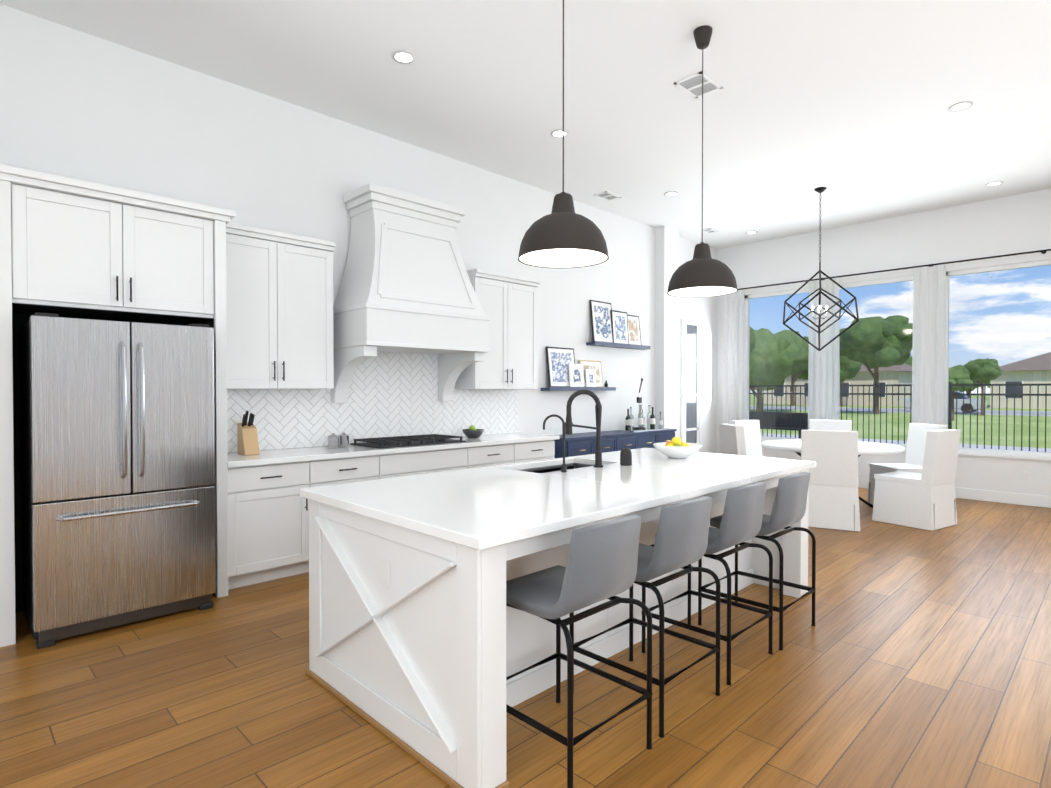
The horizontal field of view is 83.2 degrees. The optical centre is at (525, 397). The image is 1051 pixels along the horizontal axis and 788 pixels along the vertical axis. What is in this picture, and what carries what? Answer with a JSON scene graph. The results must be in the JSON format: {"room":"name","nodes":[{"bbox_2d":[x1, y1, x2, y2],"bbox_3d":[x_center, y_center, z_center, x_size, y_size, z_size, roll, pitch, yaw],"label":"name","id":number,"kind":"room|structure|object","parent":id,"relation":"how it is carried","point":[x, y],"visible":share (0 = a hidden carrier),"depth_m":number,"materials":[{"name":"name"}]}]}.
{"room":"kitchen","nodes":[
{"label":"kitchen","id":0,"kind":"room"},
{"bbox_2d":[0,4,717,452],"bbox_3d":[-0.827,-0.577,6.136,11.900,3.820,0.340,-1,1,-44],"label":"wall","id":1,"kind":"structure","parent":0,"point":[74,104],"depth_m":5.11,"materials":[{"name":"white paint"}]},
{"bbox_2d":[16,176,139,320],"bbox_3d":[-2.853,-0.883,3.700,0.584,0.696,0.607,-1,1,-44],"label":"upper cabinet","id":2,"kind":"object","parent":1,"relation":"attached to","point":[78,249],"depth_m":3.49,"materials":[{"name":"white wood"}]},
{"bbox_2d":[120,196,215,325],"bbox_3d":[-2.527,-0.887,4.020,0.584,0.696,0.607,-1,1,-44],"label":"upper cabinet","id":3,"kind":"object","parent":1,"relation":"attached to","point":[178,243],"depth_m":3.86,"materials":[{"name":"white wood"}]},
{"bbox_2d":[207,224,287,391],"bbox_3d":[-2.178,-0.655,4.562,0.529,1.175,0.327,-1,1,-44],"label":"upper cabinet","id":4,"kind":"object","parent":1,"relation":"attached to","point":[260,300],"depth_m":4.45,"materials":[{"name":"white wood"}]},
{"bbox_2d":[288,236,334,391],"bbox_3d":[-1.892,-0.658,4.842,0.529,1.175,0.327,-1,1,-44],"label":"upper cabinet","id":5,"kind":"object","parent":1,"relation":"attached to","point":[310,262],"depth_m":4.78,"materials":[{"name":"white wood"}]},
{"bbox_2d":[331,183,489,402],"bbox_3d":[-1.036,-0.883,5.438,1.314,1.850,0.647,-1,1,-44],"label":"range hood","id":6,"kind":"object","parent":1,"relation":"attached to","point":[406,286],"visible":0.98,"depth_m":5.20,"materials":[{"name":"white wood"}]},
{"bbox_2d":[453,272,515,391],"bbox_3d":[-0.440,-0.677,6.267,0.520,1.175,0.327,-1,1,-44],"label":"upper cabinet","id":7,"kind":"object","parent":1,"relation":"attached to","point":[496,295],"depth_m":6.19,"materials":[{"name":"white wood"}]},
{"bbox_2d":[516,280,538,391],"bbox_3d":[-0.160,-0.680,6.541,0.519,1.175,0.327,-1,1,-44],"label":"upper cabinet","id":8,"kind":"object","parent":1,"relation":"attached to","point":[526,290],"depth_m":6.49,"materials":[{"name":"white wood"}]},
{"bbox_2d":[541,341,649,390],"bbox_3d":[0.983,-0.412,7.791,2.100,0.637,0.150,-1,1,-44],"label":"wall shelves","id":9,"kind":"object","parent":1,"relation":"attached to","point":[618,345],"visible":0.98,"depth_m":7.71,"materials":[{"name":"blue paint"}]},
{"bbox_2d":[681,319,701,451],"bbox_3d":[2.674,0.024,9.543,0.600,2.530,0.028,-1,1,-44],"label":"door","id":10,"kind":"structure","parent":1,"relation":"in","point":[691,381],"depth_m":9.54,"materials":[{"name":"white wood"}]},
{"bbox_2d":[0,487,1050,787],"bbox_3d":[1.859,1.428,3.424,11.900,0.120,8.050,-1,1,-44],"label":"floor","id":11,"kind":"structure","parent":0,"point":[916,659],"depth_m":2.73,"materials":[{"name":"brown wood"}]},
{"bbox_2d":[0,168,19,646],"bbox_3d":[-3.365,0.074,3.196,0.870,2.596,0.627,-1,1,-44],"label":"tall cabinet","id":12,"kind":"object","parent":11,"relation":"on","point":[9,514],"depth_m":3.26,"materials":[{"name":"white wood"}]},
{"bbox_2d":[19,312,214,648],"bbox_3d":[-2.586,0.446,3.772,0.910,1.835,0.843,-1,1,-44],"label":"fridge","id":13,"kind":"object","parent":11,"relation":"on","point":[117,473],"visible":1,"depth_m":3.47,"materials":[{"name":"silver metal"}]},
{"bbox_2d":[212,460,319,595],"bbox_3d":[-2.038,0.914,4.537,0.666,0.881,0.587,-1,1,-44],"label":"base cabinet","id":14,"kind":"object","parent":11,"relation":"on","point":[262,517],"depth_m":4.27,"materials":[{"name":"white wood"}]},
{"bbox_2d":[215,432,559,467],"bbox_3d":[-1.055,0.441,5.464,3.376,0.040,0.632,-1,1,-44],"label":"countertop","id":15,"kind":"structure","parent":14,"relation":"on","point":[267,455],"depth_m":4.84,"materials":[{"name":"white stone"}]},
{"bbox_2d":[237,411,259,454],"bbox_3d":[-2.123,0.266,4.540,0.110,0.334,0.159,-1,1,-44],"label":"knife block","id":16,"kind":"object","parent":15,"relation":"on","point":[247,440],"visible":1,"depth_m":4.51,"materials":[{"name":"brown wood"}]},
{"bbox_2d":[328,433,342,447],"bbox_3d":[-1.637,0.364,5.045,0.092,0.124,0.091,-1,1,-44],"label":"canister","id":17,"kind":"object","parent":15,"relation":"on","point":[338,441],"depth_m":5.02,"materials":[{"name":"silver metal"}]},
{"bbox_2d":[343,432,348,446],"bbox_3d":[-1.579,0.363,5.144,0.092,0.124,0.091,-1,1,-44],"label":"canister","id":18,"kind":"object","parent":15,"relation":"on","point":[345,436],"depth_m":5.12,"materials":[{"name":"silver metal"}]},
{"bbox_2d":[351,434,465,447],"bbox_3d":[-1.071,0.395,5.475,0.920,0.050,0.500,-1,1,-44],"label":"cooktop","id":19,"kind":"object","parent":15,"relation":"in","point":[402,441],"visible":1,"depth_m":5.34,"materials":[{"name":"black metal"}]},
{"bbox_2d":[462,425,483,437],"bbox_3d":[-0.538,0.347,6.095,0.230,0.132,0.228,-1,1,-44],"label":"bowl","id":20,"kind":"object","parent":15,"relation":"on","point":[471,432],"visible":1,"depth_m":6.03,"materials":[{"name":"grey ceramic"}]},
{"bbox_2d":[320,456,387,485],"bbox_3d":[-1.634,0.909,4.934,0.732,0.881,0.587,-1,1,-44],"label":"base cabinet","id":21,"kind":"object","parent":11,"relation":"on","point":[351,469],"depth_m":4.76,"materials":[{"name":"white wood"}]},
{"bbox_2d":[388,448,471,477],"bbox_3d":[-1.108,0.902,5.450,1.006,0.881,0.587,-1,1,-44],"label":"base cabinet","id":22,"kind":"object","parent":11,"relation":"on","point":[401,464],"depth_m":5.27,"materials":[{"name":"white wood"}]},
{"bbox_2d":[472,444,519,467],"bbox_3d":[-0.534,0.895,6.013,0.732,0.881,0.587,-1,1,-44],"label":"base cabinet","id":23,"kind":"object","parent":11,"relation":"on","point":[491,454],"depth_m":5.83,"materials":[{"name":"white wood"}]},
{"bbox_2d":[520,440,554,462],"bbox_3d":[-0.102,0.889,6.437,0.611,0.881,0.587,-1,1,-44],"label":"base cabinet","id":24,"kind":"object","parent":11,"relation":"on","point":[539,449],"depth_m":6.25,"materials":[{"name":"white wood"}]},
{"bbox_2d":[300,460,810,787],"bbox_3d":[0.438,0.927,3.523,3.019,0.880,1.338,-1,1,-44],"label":"kitchen island","id":25,"kind":"object","parent":11,"relation":"on","point":[425,641],"depth_m":2.47,"materials":[{"name":"white wood"}]},
{"bbox_2d":[300,448,815,551],"bbox_3d":[0.439,0.467,3.517,3.020,0.040,1.390,-1,1,-44],"label":"island countertop","id":26,"kind":"structure","parent":25,"relation":"on","point":[496,506],"depth_m":2.88,"materials":[{"name":"white stone"}]},
{"bbox_2d":[543,414,566,471],"bbox_3d":[0.175,0.272,3.563,0.144,0.347,0.067,0,1,-2],"label":"filter faucet","id":27,"kind":"object","parent":26,"relation":"on","point":[563,467],"visible":1,"depth_m":3.54,"materials":[{"name":"black metal"}]},
{"bbox_2d":[565,389,602,467],"bbox_3d":[0.372,0.194,3.800,0.246,0.496,0.111,0,1,-2],"label":"faucet","id":28,"kind":"object","parent":26,"relation":"on","point":[569,424],"visible":1,"depth_m":3.76,"materials":[{"name":"black metal"}]},
{"bbox_2d":[620,448,631,465],"bbox_3d":[0.658,0.384,3.878,0.076,0.114,0.076,-1,1,-44],"label":"canister","id":29,"kind":"object","parent":26,"relation":"on","point":[625,456],"visible":1,"depth_m":3.85,"materials":[{"name":"black"}]},
{"bbox_2d":[653,437,701,457],"bbox_3d":[1.107,0.358,4.319,0.350,0.155,0.350,-1,1,-44],"label":"fruit bowl","id":30,"kind":"object","parent":26,"relation":"on","point":[676,447],"visible":1,"depth_m":4.23,"materials":[{"name":"white ceramic"}]},
{"bbox_2d":[506,515,652,787],"bbox_3d":[0.150,0.919,2.339,0.496,0.925,0.509,-1,1,-44],"label":"stool","id":31,"kind":"object","parent":11,"relation":"on","point":[602,560],"visible":0.81,"depth_m":2.20,"materials":[{"name":"plastic"}]},
{"bbox_2d":[554,429,676,457],"bbox_3d":[1.156,0.883,7.739,2.350,0.860,0.487,-1,1,-44],"label":"console","id":32,"kind":"object","parent":11,"relation":"on","point":[577,444],"visible":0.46,"depth_m":7.39,"materials":[{"name":"blue paint"}]},
{"bbox_2d":[633,378,645,428],"bbox_3d":[1.577,0.077,8.220,0.140,0.710,0.120,-1,1,-44],"label":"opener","id":33,"kind":"object","parent":32,"relation":"on","point":[639,400],"visible":0.69,"depth_m":8.21,"materials":[{"name":"black"}]},
{"bbox_2d":[615,405,667,431],"bbox_3d":[1.620,0.273,8.208,0.840,0.344,0.300,-1,1,-44],"label":"bottles","id":34,"kind":"object","parent":32,"relation":"on","point":[629,422],"visible":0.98,"depth_m":8.08,"materials":[{"name":"clear glass"}]},
{"bbox_2d":[569,496,720,737],"bbox_3d":[0.553,0.914,2.749,0.496,0.925,0.509,-1,1,-44],"label":"stool","id":35,"kind":"object","parent":11,"relation":"on","point":[681,540],"visible":0.67,"depth_m":2.59,"materials":[{"name":"plastic"}]},
{"bbox_2d":[641,482,772,684],"bbox_3d":[0.975,0.908,3.176,0.496,0.925,0.509,-1,1,-44],"label":"stool","id":36,"kind":"object","parent":11,"relation":"on","point":[741,522],"visible":0.65,"depth_m":3.02,"materials":[{"name":"plastic"}]},
{"bbox_2d":[719,424,746,455],"bbox_3d":[2.699,0.819,7.054,0.618,0.996,0.564,0,1,-2],"label":"dining chair","id":37,"kind":"object","parent":11,"relation":"on","point":[732,439],"visible":0.08,"depth_m":6.90,"materials":[{"name":"grey fabric"}]},
{"bbox_2d":[698,472,815,649],"bbox_3d":[1.388,0.903,3.554,0.496,0.925,0.509,-1,1,-44],"label":"stool","id":38,"kind":"object","parent":11,"relation":"on","point":[789,506],"visible":0.67,"depth_m":3.41,"materials":[{"name":"fabric"}]},
{"bbox_2d":[729,420,792,459],"bbox_3d":[3.136,0.809,7.893,0.564,0.996,0.618,0,1,-32],"label":"dining chair","id":39,"kind":"object","parent":11,"relation":"on","point":[752,433],"visible":0.06,"depth_m":8.08,"materials":[{"name":"grey fabric"}]},
{"bbox_2d":[801,430,859,531],"bbox_3d":[3.206,0.830,6.256,0.564,0.996,0.618,0,1,28],"label":"dining chair","id":40,"kind":"object","parent":11,"relation":"on","point":[833,491],"visible":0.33,"depth_m":6.00,"materials":[{"name":"grey fabric"}]},
{"bbox_2d":[810,419,851,430],"bbox_3d":[4.081,0.808,7.933,0.564,0.996,0.618,0,1,28],"label":"dining chair","id":41,"kind":"object","parent":11,"relation":"on","point":[839,425],"visible":0.1,"depth_m":8.10,"materials":[{"name":"grey fabric"}]},
{"bbox_2d":[762,439,904,507],"bbox_3d":[3.644,0.946,7.096,1.520,0.770,1.520,-1,1,-44],"label":"dining table","id":42,"kind":"object","parent":11,"relation":"on","point":[864,448],"visible":0.23,"depth_m":6.85,"materials":[{"name":"white"}]},
{"bbox_2d":[867,423,946,503],"bbox_3d":[4.588,0.818,7.135,0.618,0.996,0.564,0,1,-2],"label":"dining chair","id":43,"kind":"object","parent":11,"relation":"on","point":[915,448],"visible":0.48,"depth_m":7.21,"materials":[{"name":"grey fabric"}]},
{"bbox_2d":[872,429,960,530],"bbox_3d":[4.151,0.829,6.297,0.564,0.996,0.618,0,1,-32],"label":"dining chair","id":44,"kind":"object","parent":11,"relation":"on","point":[925,499],"visible":1,"depth_m":6.09,"materials":[{"name":"grey fabric"}]},
{"bbox_2d":[0,0,1050,248],"bbox_3d":[1.859,-2.526,3.373,11.900,0.150,8.050,-1,1,-44],"label":"ceiling","id":45,"kind":"structure","parent":0,"point":[846,102],"depth_m":4.71,"materials":[{"name":"white paint"}]},
{"bbox_2d":[392,50,415,63],"bbox_3d":[-0.880,-2.460,4.280,0.168,0.006,0.168,0,1,19],"label":"recessed light","id":46,"kind":"object","parent":45,"relation":"in","point":[403,57],"depth_m":4.28,"materials":[{"name":"white"}]},
{"bbox_2d":[551,129,568,137],"bbox_3d":[0.320,-2.476,5.556,0.168,0.006,0.168,0,1,19],"label":"recessed light","id":47,"kind":"object","parent":45,"relation":"in","point":[558,133],"depth_m":5.55,"materials":[{"name":"white"}]},
{"bbox_2d":[518,0,608,267],"bbox_3d":[0.190,-1.572,2.973,0.458,1.747,0.458,-1,1,-44],"label":"pendant light","id":48,"kind":"object","parent":45,"relation":"hanging from","point":[563,234],"visible":1,"depth_m":2.87,"materials":[{"name":"grey metal"}]},
{"bbox_2d":[593,191,620,200],"bbox_3d":[1.016,-2.498,7.345,0.300,0.009,0.200,-1,1,-44],"label":"ceiling vent","id":49,"kind":"object","parent":45,"relation":"in","point":[608,196],"depth_m":7.34,"materials":[{"name":"white metal"}]},
{"bbox_2d":[664,191,677,195],"bbox_3d":[1.786,-2.498,7.260,0.168,0.006,0.168,0,1,1],"label":"recessed light","id":50,"kind":"object","parent":45,"relation":"in","point":[672,193],"depth_m":7.25,"materials":[{"name":"white plastic"}]},
{"bbox_2d":[674,71,722,98],"bbox_3d":[1.366,-2.463,4.676,0.340,0.009,0.240,-1,1,-44],"label":"ceiling vent","id":51,"kind":"object","parent":45,"relation":"in","point":[691,85],"depth_m":4.67,"materials":[{"name":"white metal"}]},
{"bbox_2d":[667,25,737,297],"bbox_3d":[1.189,-1.585,3.982,0.458,1.747,0.458,-1,1,-44],"label":"pendant light","id":52,"kind":"object","parent":45,"relation":"hanging from","point":[702,273],"visible":1,"depth_m":3.91,"materials":[{"name":"grey metal"}]},
{"bbox_2d":[701,228,718,232],"bbox_3d":[2.777,-2.518,8.934,0.260,0.009,0.160,-1,1,-44],"label":"ceiling vent","id":53,"kind":"object","parent":45,"relation":"in","point":[709,230],"depth_m":8.92,"materials":[{"name":"white metal"}]},
{"bbox_2d":[746,231,757,233],"bbox_3d":[3.450,-2.521,9.034,0.168,0.006,0.168,0,1,19],"label":"recessed light","id":54,"kind":"object","parent":45,"relation":"in","point":[749,232],"depth_m":9.04,"materials":[{"name":"white plastic"}]},
{"bbox_2d":[783,187,858,350],"bbox_3d":[3.527,-1.529,7.097,0.862,1.939,0.905,-1,1,-44],"label":"chandelier","id":55,"kind":"object","parent":45,"relation":"hanging from","point":[820,190],"visible":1,"depth_m":7.09,"materials":[{"name":"black metal"}]},
{"bbox_2d":[948,101,972,110],"bbox_3d":[3.688,-2.469,5.022,0.168,0.006,0.168,1,1,37],"label":"recessed light","id":56,"kind":"object","parent":45,"relation":"in","point":[959,106],"depth_m":5.02,"materials":[{"name":"white plastic"}]},
{"bbox_2d":[985,181,1003,186],"bbox_3d":[5.467,-2.493,6.908,0.168,0.006,0.168,1,1,37],"label":"recessed light","id":57,"kind":"object","parent":45,"relation":"in","point":[995,183],"depth_m":6.90,"materials":[{"name":"white"}]},
{"bbox_2d":[717,189,1050,495],"bbox_3d":[6.020,-0.594,7.482,0.160,3.820,7.650,-1,1,-44],"label":"wall","id":58,"kind":"structure","parent":0,"point":[1018,223],"depth_m":8.06,"materials":[{"name":"white paint"}]},
{"bbox_2d":[744,288,808,441],"bbox_3d":[4.056,-0.484,9.417,0.135,2.410,1.260,-1,1,-44],"label":"window","id":59,"kind":"structure","parent":58,"relation":"in","point":[747,326],"depth_m":9.76,"materials":[{"name":"white"}]},
{"bbox_2d":[839,276,913,450],"bbox_3d":[4.953,-0.472,8.503,0.135,2.410,1.260,-1,1,-44],"label":"window","id":60,"kind":"structure","parent":58,"relation":"in","point":[881,281],"depth_m":8.45,"materials":[{"name":"white"}]},
{"bbox_2d":[737,249,1050,289],"bbox_3d":[5.284,-1.766,8.033,0.094,0.050,5.690,-1,1,-44],"label":"curtain rod","id":61,"kind":"object","parent":58,"relation":"attached to","point":[1041,251],"visible":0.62,"depth_m":8.01,"materials":[{"name":"black metal"}]},
{"bbox_2d":[723,290,743,423],"bbox_3d":[3.468,-0.247,9.851,0.063,3.035,0.374,-1,1,-44],"label":"curtain","id":62,"kind":"object","parent":61,"relation":"hanging from","point":[733,373],"visible":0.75,"depth_m":9.84,"materials":[{"name":"white fabric"}]},
{"bbox_2d":[808,279,839,429],"bbox_3d":[4.449,-0.234,8.852,0.064,3.035,0.462,-1,1,-44],"label":"curtain","id":63,"kind":"object","parent":61,"relation":"hanging from","point":[823,383],"visible":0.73,"depth_m":8.84,"materials":[{"name":"white fabric"}]},
{"bbox_2d":[911,265,945,424],"bbox_3d":[5.379,-0.222,7.902,0.065,3.035,0.396,-1,1,-44],"label":"curtain","id":64,"kind":"object","parent":61,"relation":"hanging from","point":[929,355],"visible":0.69,"depth_m":7.88,"materials":[{"name":"white fabric"}]},
{"bbox_2d":[858,478,1050,507],"bbox_3d":[5.957,1.246,7.444,0.015,0.140,7.649,-1,1,-44],"label":"baseboard","id":65,"kind":"structure","parent":58,"relation":"attached to","point":[1008,497],"depth_m":7.43,"materials":[{"name":"white"}]},
{"bbox_2d":[946,259,1050,460],"bbox_3d":[5.982,-0.459,7.454,0.135,2.410,1.280,-1,1,-44],"label":"window","id":66,"kind":"structure","parent":58,"relation":"in","point":[1007,453],"depth_m":7.51,"materials":[{"name":"white"}]},
{"label":"outside","id":67,"kind":"structure","parent":0,"visible":0},
{"bbox_2d":[750,394,1050,447],"bbox_3d":[103.024,0.018,131.247,311.620,0.300,360.000,-1,1,-44],"label":"lawn","id":68,"kind":"structure","parent":67,"point":[1025,434],"depth_m":25.41,"materials":[{"name":"green plant"}]},
{"bbox_2d":[749,327,770,378],"bbox_3d":[11.592,-1.720,35.760,4.628,5.641,5.746,-1,1,-44],"label":"tree","id":69,"kind":"object","parent":68,"relation":"on","point":[762,352],"depth_m":34.18,"materials":[{"name":"green plant"}]},
{"bbox_2d":[749,328,807,411],"bbox_3d":[16.881,-1.981,42.454,5.868,5.989,6.646,-1,1,-44],"label":"tree","id":70,"kind":"object","parent":68,"relation":"on","point":[779,359],"depth_m":40.44,"materials":[{"name":"green plant"}]},
{"bbox_2d":[750,411,807,437],"bbox_3d":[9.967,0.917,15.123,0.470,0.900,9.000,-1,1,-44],"label":"bench","id":71,"kind":"object","parent":68,"relation":"on","point":[779,420],"depth_m":17.67,"materials":[{"name":"black"}]},
{"bbox_2d":[790,336,808,405],"bbox_3d":[26.301,-2.621,57.857,6.347,6.873,4.687,-1,1,-44],"label":"tree","id":72,"kind":"object","parent":68,"relation":"on","point":[802,373],"depth_m":57.86,"materials":[{"name":"green plant"}]},
{"bbox_2d":[764,364,911,405],"bbox_3d":[35.806,-2.489,65.942,14.000,6.400,14.000,-1,1,-44],"label":"house","id":73,"kind":"structure","parent":68,"relation":"on","point":[905,369],"depth_m":58.98,"materials":[{"name":"brick"}]},
{"bbox_2d":[840,356,861,405],"bbox_3d":[30.187,-1.907,57.298,4.002,5.459,4.090,-1,1,-44],"label":"tree","id":74,"kind":"object","parent":68,"relation":"on","point":[846,369],"depth_m":55.80,"materials":[{"name":"green plant"}]},
{"bbox_2d":[839,315,912,414],"bbox_3d":[22.231,-2.068,38.071,5.062,6.278,4.993,-1,1,-44],"label":"tree","id":75,"kind":"object","parent":68,"relation":"on","point":[868,355],"depth_m":36.58,"materials":[{"name":"green plant"}]},
{"bbox_2d":[749,382,1050,451],"bbox_3d":[5.780,0.488,16.193,0.070,1.730,72.070,-1,1,-44],"label":"fence","id":76,"kind":"object","parent":68,"relation":"on","point":[950,393],"depth_m":13.29,"materials":[{"name":"black metal"}]},
{"bbox_2d":[750,406,1050,452],"bbox_3d":[11.640,0.996,41.568,36.300,0.060,360.000,-1,1,-44],"label":"path","id":77,"kind":"structure","parent":68,"relation":"on","point":[1017,413],"depth_m":37.53,"materials":[{"name":"grey concrete"}]},
{"bbox_2d":[905,391,986,412],"bbox_3d":[28.852,0.286,40.797,1.940,1.440,4.400,-1,1,-44],"label":"car","id":78,"kind":"object","parent":77,"relation":"on","point":[959,403],"depth_m":39.38,"materials":[{"name":"white paint"}]},
{"bbox_2d":[904,356,911,365],"bbox_3d":[57.672,-3.399,92.349,5.645,7.537,6.613,-1,1,-44],"label":"tree","id":79,"kind":"object","parent":68,"relation":"on","point":[909,360],"depth_m":90.97,"materials":[{"name":"green plant"}]},
{"bbox_2d":[949,365,973,420],"bbox_3d":[21.741,-0.250,30.124,1.804,2.848,1.814,-1,1,-44],"label":"tree","id":80,"kind":"object","parent":68,"relation":"on","point":[963,370],"depth_m":29.51,"materials":[{"name":"green plant"}]},
{"bbox_2d":[957,364,989,396],"bbox_3d":[71.659,-2.577,95.428,6.699,5.814,7.392,-1,1,-44],"label":"tree","id":81,"kind":"object","parent":68,"relation":"on","point":[972,388],"depth_m":94.50,"materials":[{"name":"green plant"}]},
{"bbox_2d":[964,358,1001,415],"bbox_3d":[27.894,-0.661,36.198,2.013,3.512,1.873,-1,1,-44],"label":"tree","id":82,"kind":"object","parent":68,"relation":"on","point":[975,366],"depth_m":35.69,"materials":[{"name":"green plant"}]},
{"bbox_2d":[990,352,1050,408],"bbox_3d":[52.273,-2.182,49.880,15.000,6.200,20.000,-1,1,-44],"label":"house","id":83,"kind":"structure","parent":68,"relation":"on","point":[1033,377],"depth_m":50.34,"materials":[{"name":"stone"}]}
]}

